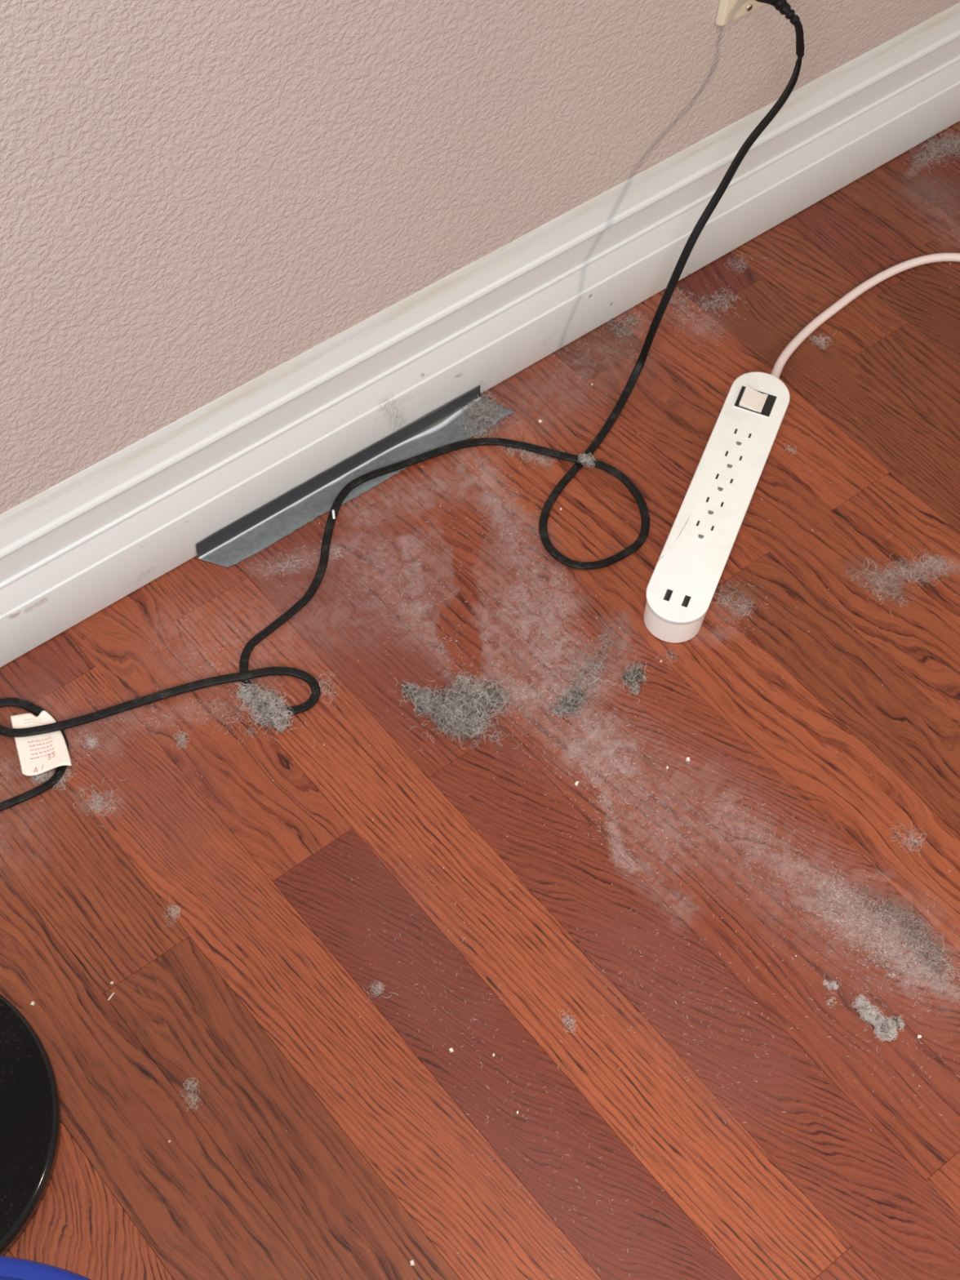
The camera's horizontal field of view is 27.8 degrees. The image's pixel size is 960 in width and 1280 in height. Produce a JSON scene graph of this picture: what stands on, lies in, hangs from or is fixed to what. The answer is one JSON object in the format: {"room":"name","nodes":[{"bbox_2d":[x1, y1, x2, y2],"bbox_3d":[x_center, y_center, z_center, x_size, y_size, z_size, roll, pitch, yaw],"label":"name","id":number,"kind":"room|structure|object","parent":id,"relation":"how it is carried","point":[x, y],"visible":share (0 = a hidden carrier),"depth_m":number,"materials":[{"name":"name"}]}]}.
{"room":"living room","nodes":[
{"label":"living room","id":0,"kind":"room"},
{"bbox_2d":[0,121,959,1279],"bbox_3d":[0.726,0.511,1.475,5.000,0.030,2.520,-32,63,-24],"label":"floor","id":1,"kind":"structure","parent":0,"point":[255,993],"depth_m":1.63,"materials":[{"name":"brown"}]},
{"bbox_2d":[0,994,61,1256],"bbox_3d":[-0.458,0.370,1.453,0.282,0.021,0.282,-32,63,-24],"label":"stand base","id":2,"kind":"object","parent":1,"relation":"on","point":[30,1115],"visible":1,"depth_m":1.46,"materials":[{"name":"black painted metal"}]},
{"bbox_2d":[0,1255,91,1279],"bbox_3d":[-0.281,0.577,1.091,0.340,0.400,0.340,-32,63,-24],"label":"bin","id":3,"kind":"object","parent":1,"relation":"on","point":[11,1268],"visible":1,"depth_m":1.02,"materials":[{"name":"blue plastic"}]},
{"bbox_2d":[29,765,87,790],"bbox_3d":[-0.361,0.114,1.645,0.061,0.009,0.027,11,55,4],"label":"clump","id":4,"kind":"object","parent":1,"relation":"on","point":[49,771],"visible":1,"depth_m":1.65,"materials":[{"name":"white fabric"}]},
{"bbox_2d":[79,730,99,749],"bbox_3d":[-0.339,0.085,1.669,0.023,0.006,0.017,9,55,2],"label":"clump","id":5,"kind":"object","parent":1,"relation":"on","point":[91,740],"visible":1,"depth_m":1.67,"materials":[{"name":"white fabric"}]},
{"bbox_2d":[74,776,126,844],"bbox_3d":[-0.322,0.141,1.630,0.042,0.008,0.069,2,55,-3],"label":"clump","id":6,"kind":"object","parent":1,"relation":"on","point":[96,793],"visible":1,"depth_m":1.64,"materials":[{"name":"white fabric"}]},
{"bbox_2d":[161,897,182,926],"bbox_3d":[-0.252,0.221,1.582,0.016,0.004,0.028,-4,56,-7],"label":"clump","id":7,"kind":"object","parent":1,"relation":"on","point":[169,898],"visible":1,"depth_m":1.58,"materials":[{"name":"white"}]},
{"bbox_2d":[173,730,191,749],"bbox_3d":[-0.258,0.086,1.676,0.015,0.005,0.023,7,55,1],"label":"clump","id":8,"kind":"object","parent":1,"relation":"on","point":[181,736],"visible":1,"depth_m":1.68,"materials":[{"name":"white fabric"}]},
{"bbox_2d":[179,1076,203,1111],"bbox_3d":[-0.223,0.351,1.495,0.017,0.003,0.027,-15,58,-14],"label":"clump","id":9,"kind":"object","parent":1,"relation":"on","point":[191,1082],"visible":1,"depth_m":1.50,"materials":[{"name":"white"}]},
{"bbox_2d":[191,693,257,751],"bbox_3d":[-0.226,0.066,1.691,0.089,0.006,0.041,29,58,15],"label":"clump","id":10,"kind":"object","parent":1,"relation":"on","point":[206,693],"visible":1,"depth_m":1.69,"materials":[{"name":"white fabric"}]},
{"bbox_2d":[231,680,315,747],"bbox_3d":[-0.186,0.066,1.689,0.060,0.014,0.096,-32,63,-24],"label":"clump","id":11,"kind":"object","parent":1,"relation":"on","point":[267,704],"visible":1,"depth_m":1.69,"materials":[{"name":"white"}]},
{"bbox_2d":[268,540,349,585],"bbox_3d":[-0.157,-0.076,1.795,0.074,0.006,0.045,-32,63,-24],"label":"clump","id":12,"kind":"object","parent":1,"relation":"on","point":[338,550],"visible":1,"depth_m":1.79,"materials":[{"name":"white"}]},
{"bbox_2d":[308,670,342,702],"bbox_3d":[-0.136,0.040,1.716,0.026,0.006,0.041,13,55,5],"label":"clump","id":13,"kind":"object","parent":1,"relation":"on","point":[340,670],"visible":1,"depth_m":1.72,"materials":[{"name":"white"}]},
{"bbox_2d":[195,385,514,567],"bbox_3d":[-0.112,-0.157,1.845,0.353,0.021,0.038,-32,63,-24],"label":"metal strip","id":14,"kind":"object","parent":1,"relation":"on","point":[279,517],"visible":1,"depth_m":1.84,"materials":[{"name":"silver metal"}]},
{"bbox_2d":[448,390,511,438],"bbox_3d":[-0.004,-0.221,1.906,0.072,0.009,0.077,14,55,5],"label":"clump","id":15,"kind":"object","parent":14,"relation":"on","point":[475,412],"visible":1,"depth_m":1.91,"materials":[{"name":"white"}]},
{"bbox_2d":[363,981,398,1000],"bbox_3d":[-0.080,0.279,1.553,0.026,0.007,0.017,-13,57,-13],"label":"clump","id":16,"kind":"object","parent":1,"relation":"on","point":[374,981],"visible":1,"depth_m":1.55,"materials":[{"name":"white"}]},
{"bbox_2d":[0,0,804,811],"bbox_3d":[-0.090,-0.160,1.640,1.081,0.365,0.246,-32,63,-24],"label":"cord","id":17,"kind":"object","parent":1,"relation":"on","point":[41,740],"visible":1,"depth_m":1.78,"materials":[{"name":"black plastic"}]},
{"bbox_2d":[27,737,53,759],"bbox_3d":[-0.375,0.092,1.657,0.021,0.002,0.019,-14,57,-14],"label":"print","id":18,"kind":"object","parent":17,"relation":"on","point":[38,748],"depth_m":1.66,"materials":[{"name":"red"}]},
{"bbox_2d":[577,452,595,466],"bbox_3d":[0.103,-0.174,1.871,0.018,0.009,0.017,9,55,2],"label":"clump","id":19,"kind":"object","parent":17,"relation":"on","point":[584,459],"visible":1,"depth_m":1.87,"materials":[{"name":"white"}]},
{"bbox_2d":[388,652,540,764],"bbox_3d":[-0.006,0.059,1.702,0.126,0.022,0.125,-15,58,-14],"label":"clump","id":20,"kind":"object","parent":1,"relation":"on","point":[464,708],"visible":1,"depth_m":1.70,"materials":[{"name":"white"}]},
{"bbox_2d":[0,284,959,1278],"bbox_3d":[0.164,0.102,1.698,0.913,0.001,0.817,-37,65,-26],"label":"dust fibres","id":21,"kind":"object","parent":1,"relation":"on","point":[846,902],"visible":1,"depth_m":1.65,"materials":[{"name":"beige fabric"}]},
{"bbox_2d":[53,263,959,1254],"bbox_3d":[0.180,0.251,1.596,2.013,0.002,1.140,-32,63,-24],"label":"grit","id":22,"kind":"object","parent":1,"relation":"on","point":[950,264],"visible":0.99,"depth_m":1.66,"materials":[{"name":"beige"}]},
{"bbox_2d":[497,433,562,467],"bbox_3d":[0.048,-0.184,1.883,0.068,0.010,0.038,9,55,2],"label":"clump","id":23,"kind":"object","parent":1,"relation":"on","point":[531,454],"visible":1,"depth_m":1.89,"materials":[{"name":"white"}]},
{"bbox_2d":[545,680,591,726],"bbox_3d":[0.080,0.054,1.719,0.037,0.011,0.048,15,55,6],"label":"clump","id":24,"kind":"object","parent":1,"relation":"on","point":[568,703],"visible":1,"depth_m":1.72,"materials":[{"name":"white"}]},
{"bbox_2d":[559,1010,577,1035],"bbox_3d":[0.071,0.303,1.547,0.012,0.007,0.025,-13,57,-13],"label":"clump","id":25,"kind":"object","parent":1,"relation":"on","point":[562,1011],"visible":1,"depth_m":1.55,"materials":[{"name":"white"}]},
{"bbox_2d":[552,635,613,698],"bbox_3d":[0.093,0.023,1.744,0.056,0.008,0.072,2,55,-3],"label":"clump","id":26,"kind":"object","parent":1,"relation":"on","point":[591,664],"visible":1,"depth_m":1.74,"materials":[{"name":"white"}]},
{"bbox_2d":[604,311,644,341],"bbox_3d":[0.151,-0.330,1.993,0.057,0.008,0.050,-32,63,-24],"label":"clump","id":27,"kind":"object","parent":1,"relation":"on","point":[628,321],"visible":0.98,"depth_m":1.99,"materials":[{"name":"white"}]},
{"bbox_2d":[608,649,678,697],"bbox_3d":[0.148,0.024,1.746,0.038,0.010,0.070,36,60,19],"label":"clump","id":28,"kind":"object","parent":1,"relation":"on","point":[633,677],"visible":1,"depth_m":1.74,"materials":[{"name":"white"}]},
{"bbox_2d":[670,286,700,312],"bbox_3d":[0.213,-0.354,2.014,0.034,0.008,0.042,-32,63,-24],"label":"clump","id":29,"kind":"object","parent":1,"relation":"on","point":[677,286],"visible":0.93,"depth_m":2.02,"materials":[{"name":"white"}]},
{"bbox_2d":[694,275,748,333],"bbox_3d":[0.247,-0.354,2.019,0.059,0.007,0.076,-32,63,-24],"label":"clump","id":30,"kind":"object","parent":1,"relation":"on","point":[715,276],"visible":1,"depth_m":2.02,"materials":[{"name":"white"}]},
{"bbox_2d":[724,253,751,275],"bbox_3d":[0.276,-0.405,2.056,0.056,0.007,0.035,-32,63,-24],"label":"clump","id":31,"kind":"object","parent":1,"relation":"on","point":[731,254],"visible":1,"depth_m":2.05,"materials":[{"name":"white"}]},
{"bbox_2d":[713,578,764,619],"bbox_3d":[0.242,-0.039,1.799,0.044,0.005,0.051,-32,63,-24],"label":"clump","id":32,"kind":"object","parent":1,"relation":"on","point":[734,579],"visible":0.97,"depth_m":1.80,"materials":[{"name":"white"}]},
{"bbox_2d":[643,253,959,642],"bbox_3d":[0.344,-0.228,1.916,0.632,0.044,0.214,-34,64,-24],"label":"power strip","id":33,"kind":"object","parent":1,"relation":"on","point":[684,580],"visible":1,"depth_m":1.82,"materials":[{"name":"white plastic"}]},
{"bbox_2d":[733,384,777,417],"bbox_3d":[0.269,-0.233,1.893,0.037,0.001,0.030,19,56,9],"label":"switch","id":34,"kind":"object","parent":33,"relation":"attached to","point":[749,401],"depth_m":1.89,"materials":[{"name":"beige plastic"}]},
{"bbox_2d":[806,330,836,350],"bbox_3d":[0.350,-0.313,1.998,0.038,0.007,0.033,-32,63,-24],"label":"clump","id":35,"kind":"object","parent":1,"relation":"on","point":[819,338],"visible":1,"depth_m":2.00,"materials":[{"name":"white"}]},
{"bbox_2d":[822,977,841,1008],"bbox_3d":[0.286,0.286,1.577,0.015,0.006,0.027,12,55,4],"label":"clump","id":36,"kind":"object","parent":1,"relation":"on","point":[831,983],"visible":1,"depth_m":1.58,"materials":[{"name":"white"}]},
{"bbox_2d":[851,993,905,1041],"bbox_3d":[0.317,0.303,1.564,0.041,0.010,0.052,-32,63,-24],"label":"clump","id":37,"kind":"object","parent":1,"relation":"on","point":[885,1028],"visible":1,"depth_m":1.56,"materials":[{"name":"white"}]},
{"bbox_2d":[840,535,956,615],"bbox_3d":[0.400,-0.060,1.824,0.100,0.008,0.090,-32,63,-24],"label":"clump","id":38,"kind":"object","parent":1,"relation":"on","point":[921,567],"visible":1,"depth_m":1.83,"materials":[{"name":"white"}]},
{"bbox_2d":[888,811,928,857],"bbox_3d":[0.369,0.166,1.666,0.035,0.005,0.048,6,55,0],"label":"clump","id":39,"kind":"object","parent":1,"relation":"on","point":[911,832],"visible":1,"depth_m":1.67,"materials":[{"name":"white fabric"}]},
{"bbox_2d":[871,892,959,991],"bbox_3d":[0.361,0.251,1.604,0.063,0.010,0.099,-11,57,-12],"label":"clump","id":40,"kind":"object","parent":1,"relation":"on","point":[895,912],"visible":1,"depth_m":1.61,"materials":[{"name":"white fabric"}]},
{"bbox_2d":[904,120,959,173],"bbox_3d":[0.529,-0.552,2.175,0.100,0.010,0.111,36,60,19],"label":"clump","id":41,"kind":"object","parent":1,"relation":"on","point":[953,138],"visible":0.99,"depth_m":2.18,"materials":[{"name":"white"}]},
{"bbox_2d":[0,0,959,514],"bbox_3d":[0.045,-1.033,0.893,5.000,2.600,0.100,-32,63,-24],"label":"wall","id":42,"kind":"structure","parent":0,"point":[197,197],"depth_m":1.56,"materials":[{"name":"beige paint"}]},
{"bbox_2d":[0,2,959,667],"bbox_3d":[0.007,-0.304,1.862,5.000,0.173,0.018,-32,63,-24],"label":"baseboard","id":43,"kind":"structure","parent":42,"relation":"attached to","point":[70,551],"depth_m":1.83,"materials":[{"name":"white paint"}]},
{"bbox_2d":[715,0,766,26],"bbox_3d":[0.250,-0.612,1.747,0.070,0.114,0.009,-32,63,-24],"label":"wall outlet","id":44,"kind":"object","parent":42,"relation":"attached to","point":[729,11],"visible":0.92,"depth_m":1.77,"materials":[{"name":"beige plastic"}]}
]}

